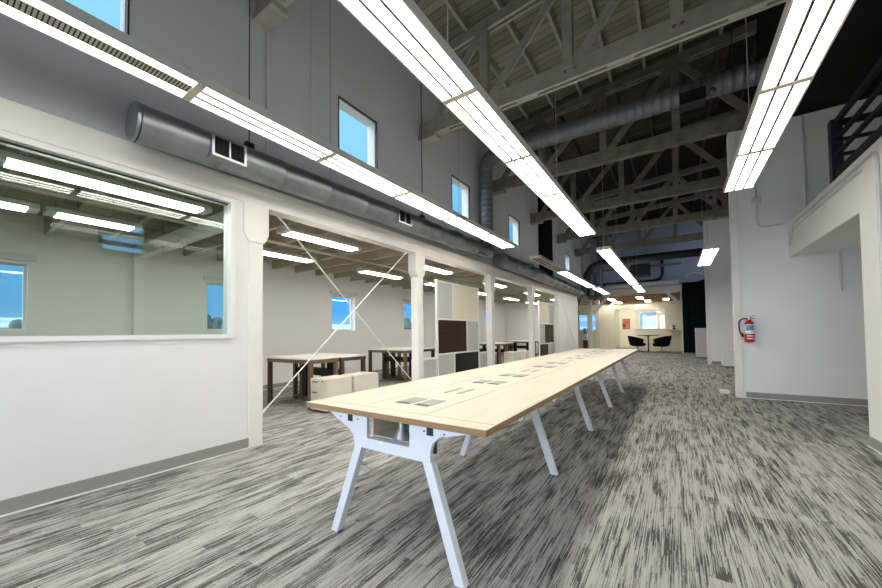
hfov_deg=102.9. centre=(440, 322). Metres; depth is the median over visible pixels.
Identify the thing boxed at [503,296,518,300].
strip light
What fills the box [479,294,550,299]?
beam
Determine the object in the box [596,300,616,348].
post
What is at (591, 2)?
beam
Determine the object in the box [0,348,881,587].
floor
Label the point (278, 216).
rod
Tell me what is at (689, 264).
wall
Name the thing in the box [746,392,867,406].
baseboard
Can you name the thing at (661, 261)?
pipe
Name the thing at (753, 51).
beam
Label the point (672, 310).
wall
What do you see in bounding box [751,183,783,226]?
conduit
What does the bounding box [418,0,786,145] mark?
roof truss
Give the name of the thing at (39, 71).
wall
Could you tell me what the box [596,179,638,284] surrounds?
pendant light
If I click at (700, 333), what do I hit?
locker
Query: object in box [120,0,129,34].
window
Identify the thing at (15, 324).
tree
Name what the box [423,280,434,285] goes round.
strip light
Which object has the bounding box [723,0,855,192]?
pendant light
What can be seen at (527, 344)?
desk
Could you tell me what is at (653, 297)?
ceiling
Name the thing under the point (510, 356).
base cabinet
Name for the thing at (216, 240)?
beam
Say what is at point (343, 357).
desk
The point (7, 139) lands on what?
window
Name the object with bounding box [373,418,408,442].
cable tray
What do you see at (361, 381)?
base cabinet
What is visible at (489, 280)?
support post
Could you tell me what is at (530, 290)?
support post
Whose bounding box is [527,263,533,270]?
register
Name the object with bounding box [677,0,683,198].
beam
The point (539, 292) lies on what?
beam
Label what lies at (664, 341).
lounge chair
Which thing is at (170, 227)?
beam
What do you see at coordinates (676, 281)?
beam
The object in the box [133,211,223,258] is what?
beam
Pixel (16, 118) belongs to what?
beam
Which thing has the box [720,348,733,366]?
storage box
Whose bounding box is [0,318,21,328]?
office block
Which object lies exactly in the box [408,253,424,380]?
support post
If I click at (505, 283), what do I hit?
beam
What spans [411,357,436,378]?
base cabinet
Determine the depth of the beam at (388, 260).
7.79 m
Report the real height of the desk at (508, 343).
0.800 m
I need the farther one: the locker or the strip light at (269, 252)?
the locker
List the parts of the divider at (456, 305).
panel, panel, panel, panel, panel, panel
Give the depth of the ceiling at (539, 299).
16.89 m
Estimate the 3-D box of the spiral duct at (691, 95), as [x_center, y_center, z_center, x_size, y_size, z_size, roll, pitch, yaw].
[3.023,-3.522,6.856,4.951,3.420,0.556,-2,-2,34]
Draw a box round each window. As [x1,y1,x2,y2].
[0,131,234,341]
[0,252,36,330]
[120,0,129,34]
[203,275,222,330]
[329,290,358,329]
[338,95,377,168]
[403,298,411,329]
[451,174,469,218]
[509,214,519,245]
[565,253,569,269]
[579,314,587,330]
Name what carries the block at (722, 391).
on the floor
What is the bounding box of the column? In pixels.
[132,258,144,334]
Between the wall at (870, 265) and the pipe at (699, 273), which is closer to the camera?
the wall at (870, 265)
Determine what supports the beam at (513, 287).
attached to the ceiling at (24, 178)
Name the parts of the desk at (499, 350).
modesty panel, leg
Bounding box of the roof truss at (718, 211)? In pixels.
[556,157,728,243]
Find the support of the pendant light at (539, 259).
hanging from the roof truss at (718, 211)
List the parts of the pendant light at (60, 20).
louvre plate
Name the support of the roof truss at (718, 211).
attached to the wall
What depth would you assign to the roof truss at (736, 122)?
6.89 m
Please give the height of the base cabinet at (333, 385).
0.504 m
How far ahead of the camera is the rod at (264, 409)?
4.59 m
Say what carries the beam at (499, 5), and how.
attached to the roof trusses at (543, 48)
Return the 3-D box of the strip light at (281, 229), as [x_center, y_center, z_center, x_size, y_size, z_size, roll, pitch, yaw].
[-1.674,-1.336,4.986,0.200,0.410,1.300,-2,-2,34]
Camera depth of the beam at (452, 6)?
6.60 m
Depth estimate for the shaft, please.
12.09 m
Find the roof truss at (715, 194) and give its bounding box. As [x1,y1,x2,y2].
[575,188,728,256]
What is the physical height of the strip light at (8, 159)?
0.410 m
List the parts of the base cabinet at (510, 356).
drawer, drawer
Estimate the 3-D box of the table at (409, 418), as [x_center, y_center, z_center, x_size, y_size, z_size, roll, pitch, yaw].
[1.840,0.921,5.094,1.248,0.760,7.802,-2,-2,34]
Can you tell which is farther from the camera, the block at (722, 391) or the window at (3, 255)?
the block at (722, 391)
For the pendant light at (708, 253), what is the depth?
8.73 m
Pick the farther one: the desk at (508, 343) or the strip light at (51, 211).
the desk at (508, 343)
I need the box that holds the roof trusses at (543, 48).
[414,0,753,237]
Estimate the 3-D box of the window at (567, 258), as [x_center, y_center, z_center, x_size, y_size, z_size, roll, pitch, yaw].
[5.313,-2.514,15.016,0.206,0.740,0.800,-2,-2,34]
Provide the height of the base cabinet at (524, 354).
0.504 m
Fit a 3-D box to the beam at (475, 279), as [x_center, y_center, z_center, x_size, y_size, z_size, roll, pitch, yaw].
[0.213,-1.278,10.530,3.440,0.260,0.050,-2,-2,34]
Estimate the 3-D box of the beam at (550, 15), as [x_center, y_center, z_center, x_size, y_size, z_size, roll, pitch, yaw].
[3.442,-4.926,8.201,0.050,0.150,23.500,-2,-2,34]
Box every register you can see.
[207,132,246,169]
[394,208,411,227]
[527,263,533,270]
[679,85,705,113]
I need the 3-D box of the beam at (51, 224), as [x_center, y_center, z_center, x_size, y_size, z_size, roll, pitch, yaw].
[-4.131,-1.409,4.004,3.440,0.260,0.050,-2,-2,34]
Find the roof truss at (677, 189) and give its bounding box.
[530,103,751,224]
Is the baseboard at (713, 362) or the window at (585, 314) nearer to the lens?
the baseboard at (713, 362)
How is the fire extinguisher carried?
attached to the wall at (810, 332)
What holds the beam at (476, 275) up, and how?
attached to the ceiling at (24, 178)
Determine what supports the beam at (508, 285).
attached to the ceiling at (24, 178)
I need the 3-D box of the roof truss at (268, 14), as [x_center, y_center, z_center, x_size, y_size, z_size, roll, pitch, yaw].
[0.087,-4.268,2.527,5.015,1.851,0.200,-2,-2,34]
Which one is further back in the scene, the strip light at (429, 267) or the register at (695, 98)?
the strip light at (429, 267)
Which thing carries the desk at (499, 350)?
on the floor
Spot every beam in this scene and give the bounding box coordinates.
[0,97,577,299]
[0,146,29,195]
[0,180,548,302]
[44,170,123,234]
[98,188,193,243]
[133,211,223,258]
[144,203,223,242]
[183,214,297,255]
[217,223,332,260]
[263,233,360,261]
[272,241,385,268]
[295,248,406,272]
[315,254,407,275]
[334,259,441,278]
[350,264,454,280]
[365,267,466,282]
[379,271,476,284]
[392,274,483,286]
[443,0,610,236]
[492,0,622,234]
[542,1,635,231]
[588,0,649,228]
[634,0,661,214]
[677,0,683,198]
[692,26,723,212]
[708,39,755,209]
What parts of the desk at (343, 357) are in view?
leg, leg, leg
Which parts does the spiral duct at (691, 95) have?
sensor knob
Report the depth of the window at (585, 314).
22.42 m
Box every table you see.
[306,348,638,587]
[637,335,658,351]
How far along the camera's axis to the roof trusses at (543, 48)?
7.12 m
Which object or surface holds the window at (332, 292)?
in the wall at (79, 285)
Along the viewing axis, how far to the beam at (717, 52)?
8.05 m
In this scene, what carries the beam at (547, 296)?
attached to the ceiling at (24, 178)
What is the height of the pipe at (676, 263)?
1.404 m
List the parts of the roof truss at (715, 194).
post, post, post, post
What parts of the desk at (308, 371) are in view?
leg, leg, foot rail, leg, modesty panel, leg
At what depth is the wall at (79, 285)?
6.25 m
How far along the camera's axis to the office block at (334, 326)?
83.35 m
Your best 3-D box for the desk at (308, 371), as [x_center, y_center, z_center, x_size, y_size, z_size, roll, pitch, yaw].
[-2.363,0.977,5.993,1.210,0.800,0.590,-2,-2,34]
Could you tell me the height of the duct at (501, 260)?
0.400 m
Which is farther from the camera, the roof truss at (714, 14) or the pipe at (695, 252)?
the pipe at (695, 252)
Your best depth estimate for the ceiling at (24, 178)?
4.27 m
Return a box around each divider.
[435,279,479,375]
[538,301,554,355]
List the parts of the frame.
post, post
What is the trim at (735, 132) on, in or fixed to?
attached to the wall at (810, 332)
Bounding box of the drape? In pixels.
[682,279,705,352]
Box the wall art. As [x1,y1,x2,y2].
[622,319,629,328]
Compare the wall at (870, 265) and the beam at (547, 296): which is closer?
the wall at (870, 265)
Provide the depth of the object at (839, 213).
4.00 m
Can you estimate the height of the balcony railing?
0.810 m
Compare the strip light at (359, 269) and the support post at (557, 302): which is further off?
the support post at (557, 302)
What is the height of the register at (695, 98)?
0.200 m
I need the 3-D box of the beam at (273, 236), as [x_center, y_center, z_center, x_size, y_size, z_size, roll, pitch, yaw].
[-2.890,-1.372,5.869,3.440,0.260,0.050,-2,-2,34]
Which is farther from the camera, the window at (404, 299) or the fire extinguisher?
the window at (404, 299)
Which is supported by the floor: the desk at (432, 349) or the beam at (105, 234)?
the desk at (432, 349)
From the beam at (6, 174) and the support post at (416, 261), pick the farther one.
the support post at (416, 261)
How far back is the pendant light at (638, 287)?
15.07 m
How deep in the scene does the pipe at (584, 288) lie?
16.50 m
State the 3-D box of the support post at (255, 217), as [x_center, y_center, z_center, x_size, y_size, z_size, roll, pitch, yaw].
[-2.038,0.021,3.801,0.182,2.580,0.270,-2,-2,34]
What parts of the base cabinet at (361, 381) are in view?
drawer, drawer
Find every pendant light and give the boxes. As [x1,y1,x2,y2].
[0,0,514,248]
[337,0,595,236]
[529,229,595,287]
[592,256,609,293]
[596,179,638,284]
[632,266,644,291]
[697,156,719,265]
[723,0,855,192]
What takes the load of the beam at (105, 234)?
attached to the ceiling at (24, 178)
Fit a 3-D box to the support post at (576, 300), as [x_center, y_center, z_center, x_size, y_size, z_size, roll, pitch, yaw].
[6.215,0.269,16.186,0.170,2.580,0.270,-2,-2,34]
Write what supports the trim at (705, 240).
attached to the wall pier
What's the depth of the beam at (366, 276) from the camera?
8.98 m
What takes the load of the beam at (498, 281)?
attached to the ceiling at (24, 178)
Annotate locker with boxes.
[695,328,706,357]
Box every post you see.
[243,201,268,447]
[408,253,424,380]
[484,275,494,365]
[527,287,534,357]
[554,295,560,352]
[576,300,577,348]
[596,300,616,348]
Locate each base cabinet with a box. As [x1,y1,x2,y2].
[311,375,351,412]
[342,371,377,392]
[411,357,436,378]
[480,351,486,367]
[504,351,519,362]
[519,350,528,359]
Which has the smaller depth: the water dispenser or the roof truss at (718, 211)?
the roof truss at (718, 211)
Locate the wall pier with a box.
[707,218,733,360]
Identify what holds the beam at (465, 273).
attached to the ceiling at (24, 178)
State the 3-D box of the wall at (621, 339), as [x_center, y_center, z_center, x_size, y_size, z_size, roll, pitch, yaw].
[14.041,0.136,23.180,12.700,3.050,0.150,-2,-2,34]
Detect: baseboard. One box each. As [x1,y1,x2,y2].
[0,438,248,516]
[263,353,502,389]
[712,361,720,364]
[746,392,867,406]
[867,436,881,454]
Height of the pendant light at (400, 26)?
1.646 m
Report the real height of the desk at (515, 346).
0.800 m
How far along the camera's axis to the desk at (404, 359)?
8.71 m
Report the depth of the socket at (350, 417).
2.05 m
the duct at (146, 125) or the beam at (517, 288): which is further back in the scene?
the beam at (517, 288)
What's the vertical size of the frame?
3.340 m
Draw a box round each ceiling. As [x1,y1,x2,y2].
[0,144,596,304]
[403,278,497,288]
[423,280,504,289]
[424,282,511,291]
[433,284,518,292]
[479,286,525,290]
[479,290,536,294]
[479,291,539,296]
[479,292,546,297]
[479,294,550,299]
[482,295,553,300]
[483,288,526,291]
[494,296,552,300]
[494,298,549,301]
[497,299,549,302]
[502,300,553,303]
[586,292,679,304]
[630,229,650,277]
[717,13,756,109]
[792,0,881,116]
[805,223,860,254]
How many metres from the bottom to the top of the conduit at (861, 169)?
0.028 m
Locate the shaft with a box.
[538,197,552,275]
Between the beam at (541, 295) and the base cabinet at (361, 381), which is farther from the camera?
the beam at (541, 295)
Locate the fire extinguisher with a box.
[738,315,755,341]
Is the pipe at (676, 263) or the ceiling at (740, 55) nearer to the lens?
the ceiling at (740, 55)
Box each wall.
[0,0,591,500]
[0,209,504,384]
[504,301,555,352]
[578,300,679,347]
[578,302,683,350]
[591,216,728,290]
[734,95,881,398]
[755,2,785,86]
[859,199,881,441]
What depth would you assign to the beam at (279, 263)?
6.71 m
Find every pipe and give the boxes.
[578,279,586,305]
[583,248,701,296]
[587,235,602,299]
[594,262,680,295]
[597,260,663,286]
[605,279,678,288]
[685,272,701,276]
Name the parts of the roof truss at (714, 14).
post, post, post, post, post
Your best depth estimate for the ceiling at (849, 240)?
4.92 m
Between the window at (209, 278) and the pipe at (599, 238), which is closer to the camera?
the window at (209, 278)
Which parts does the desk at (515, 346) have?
modesty panel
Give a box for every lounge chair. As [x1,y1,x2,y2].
[627,336,645,351]
[653,336,671,351]
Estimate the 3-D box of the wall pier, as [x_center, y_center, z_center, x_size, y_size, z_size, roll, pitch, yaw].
[10.897,-1.097,10.880,4.250,4.900,0.150,-2,-2,34]
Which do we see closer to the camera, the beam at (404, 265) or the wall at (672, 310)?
the beam at (404, 265)
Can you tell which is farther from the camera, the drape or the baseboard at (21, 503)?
the drape
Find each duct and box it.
[125,0,494,258]
[479,23,766,245]
[494,253,583,295]
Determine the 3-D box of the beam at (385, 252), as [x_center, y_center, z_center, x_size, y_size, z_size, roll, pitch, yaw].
[-1.959,-1.344,7.267,3.440,0.260,0.050,-2,-2,34]
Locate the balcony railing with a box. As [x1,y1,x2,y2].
[827,56,881,183]
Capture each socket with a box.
[348,414,352,420]
[426,428,432,435]
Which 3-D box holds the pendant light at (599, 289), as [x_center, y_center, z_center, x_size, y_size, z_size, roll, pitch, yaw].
[7.462,-2.270,16.344,0.300,1.646,3.000,-2,-2,34]
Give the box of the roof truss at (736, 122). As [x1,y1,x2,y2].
[493,19,756,195]
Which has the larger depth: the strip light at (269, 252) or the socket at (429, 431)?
the strip light at (269, 252)
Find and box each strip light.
[0,149,211,214]
[0,190,39,213]
[42,185,142,231]
[263,248,316,262]
[276,223,361,251]
[356,264,403,278]
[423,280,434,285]
[425,263,453,274]
[482,280,507,287]
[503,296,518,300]
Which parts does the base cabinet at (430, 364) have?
rail, panel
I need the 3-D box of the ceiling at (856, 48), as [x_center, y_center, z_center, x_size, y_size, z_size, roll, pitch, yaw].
[3.487,-3.497,0.680,2.630,0.015,11.280,-2,-2,34]
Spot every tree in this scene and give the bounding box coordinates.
[8,319,21,328]
[207,314,222,328]
[404,317,411,328]
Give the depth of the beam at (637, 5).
6.84 m
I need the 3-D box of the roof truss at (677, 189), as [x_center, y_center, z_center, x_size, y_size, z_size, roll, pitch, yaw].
[6.547,-4.316,8.800,8.825,2.144,0.200,-2,-2,34]
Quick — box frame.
[588,285,683,353]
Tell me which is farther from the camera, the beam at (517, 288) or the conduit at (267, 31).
the beam at (517, 288)
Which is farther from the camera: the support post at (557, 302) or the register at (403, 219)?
the support post at (557, 302)
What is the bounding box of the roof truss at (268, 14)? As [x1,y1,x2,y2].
[252,0,293,31]
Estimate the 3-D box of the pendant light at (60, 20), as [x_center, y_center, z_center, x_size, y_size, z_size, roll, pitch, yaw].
[-0.868,-2.492,4.148,0.300,1.606,8.400,-2,-2,34]
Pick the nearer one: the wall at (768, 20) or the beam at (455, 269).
the wall at (768, 20)
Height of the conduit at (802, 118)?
1.720 m
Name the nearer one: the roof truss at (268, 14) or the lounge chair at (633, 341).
the roof truss at (268, 14)
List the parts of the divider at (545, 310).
panel, panel, panel, panel, panel, panel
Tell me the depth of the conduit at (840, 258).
5.42 m
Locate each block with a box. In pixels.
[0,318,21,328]
[332,324,349,328]
[719,389,729,393]
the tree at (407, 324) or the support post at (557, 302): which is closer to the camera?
the support post at (557, 302)
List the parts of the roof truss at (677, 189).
post, post, post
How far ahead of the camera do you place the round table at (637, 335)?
18.96 m
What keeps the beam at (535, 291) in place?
attached to the ceiling at (24, 178)
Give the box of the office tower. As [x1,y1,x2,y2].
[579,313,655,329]
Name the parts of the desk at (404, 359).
leg, leg, foot rail, modesty panel, leg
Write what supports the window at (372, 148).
in the wall at (39, 71)
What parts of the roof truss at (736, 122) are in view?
post, post, post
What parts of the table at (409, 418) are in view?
leg, leg frame, panel, cable chain, panel, leg, leg, panel, leg, panel, leg, panel, panel, leg, leg, leg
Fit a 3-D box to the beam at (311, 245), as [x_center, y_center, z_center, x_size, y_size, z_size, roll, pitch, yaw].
[-2.580,-1.362,6.335,3.440,0.260,0.050,-2,-2,34]
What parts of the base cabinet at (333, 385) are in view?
drawer, drawer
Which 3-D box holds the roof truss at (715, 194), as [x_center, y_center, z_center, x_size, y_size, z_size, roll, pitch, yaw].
[9.800,-4.218,13.685,8.825,2.144,0.200,-2,-2,34]
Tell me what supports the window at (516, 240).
in the wall at (39, 71)
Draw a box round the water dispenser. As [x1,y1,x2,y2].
[583,328,587,347]
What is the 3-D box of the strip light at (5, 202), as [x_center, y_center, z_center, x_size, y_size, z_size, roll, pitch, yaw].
[-4.499,-1.354,3.143,0.200,0.410,1.200,-2,-2,34]
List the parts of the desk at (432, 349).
leg, leg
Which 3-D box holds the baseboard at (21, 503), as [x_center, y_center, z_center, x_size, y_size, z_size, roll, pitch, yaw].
[-3.436,1.211,1.518,0.018,0.104,5.160,-2,-2,34]
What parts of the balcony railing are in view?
post, rail, rail, rail, rail, rail, rail, rail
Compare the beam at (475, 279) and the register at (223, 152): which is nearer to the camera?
the register at (223, 152)
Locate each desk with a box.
[266,355,339,410]
[299,353,366,393]
[367,348,411,382]
[386,347,434,378]
[479,342,513,362]
[479,343,506,363]
[503,341,528,354]
[509,340,538,356]
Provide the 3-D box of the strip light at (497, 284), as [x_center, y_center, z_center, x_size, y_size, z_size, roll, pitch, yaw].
[1.512,-1.240,9.772,0.200,0.410,1.300,-2,-2,34]
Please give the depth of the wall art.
23.99 m
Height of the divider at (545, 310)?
2.270 m
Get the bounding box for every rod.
[263,251,406,412]
[276,214,412,380]
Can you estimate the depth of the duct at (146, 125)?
3.58 m
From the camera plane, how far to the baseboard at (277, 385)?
7.95 m
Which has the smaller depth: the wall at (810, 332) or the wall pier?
the wall at (810, 332)
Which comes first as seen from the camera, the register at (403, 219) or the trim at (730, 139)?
the register at (403, 219)
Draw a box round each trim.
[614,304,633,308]
[703,221,711,363]
[726,131,743,397]
[734,131,745,391]
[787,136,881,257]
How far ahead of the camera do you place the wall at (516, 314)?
17.77 m
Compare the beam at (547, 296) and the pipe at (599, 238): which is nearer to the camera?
the beam at (547, 296)
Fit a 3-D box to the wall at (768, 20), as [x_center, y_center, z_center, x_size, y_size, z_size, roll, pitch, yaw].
[2.406,-4.434,1.419,0.060,1.926,11.280,-2,-2,34]
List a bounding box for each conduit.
[266,30,268,187]
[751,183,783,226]
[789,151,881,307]
[793,168,862,227]
[801,115,806,206]
[839,253,842,290]
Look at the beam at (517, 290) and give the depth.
12.97 m
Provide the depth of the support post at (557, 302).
13.66 m
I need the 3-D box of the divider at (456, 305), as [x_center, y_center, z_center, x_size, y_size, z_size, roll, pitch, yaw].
[0.411,0.260,7.867,0.360,2.270,1.820,-2,-2,34]
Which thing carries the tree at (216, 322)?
on the ground
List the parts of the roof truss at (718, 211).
post, post, post, post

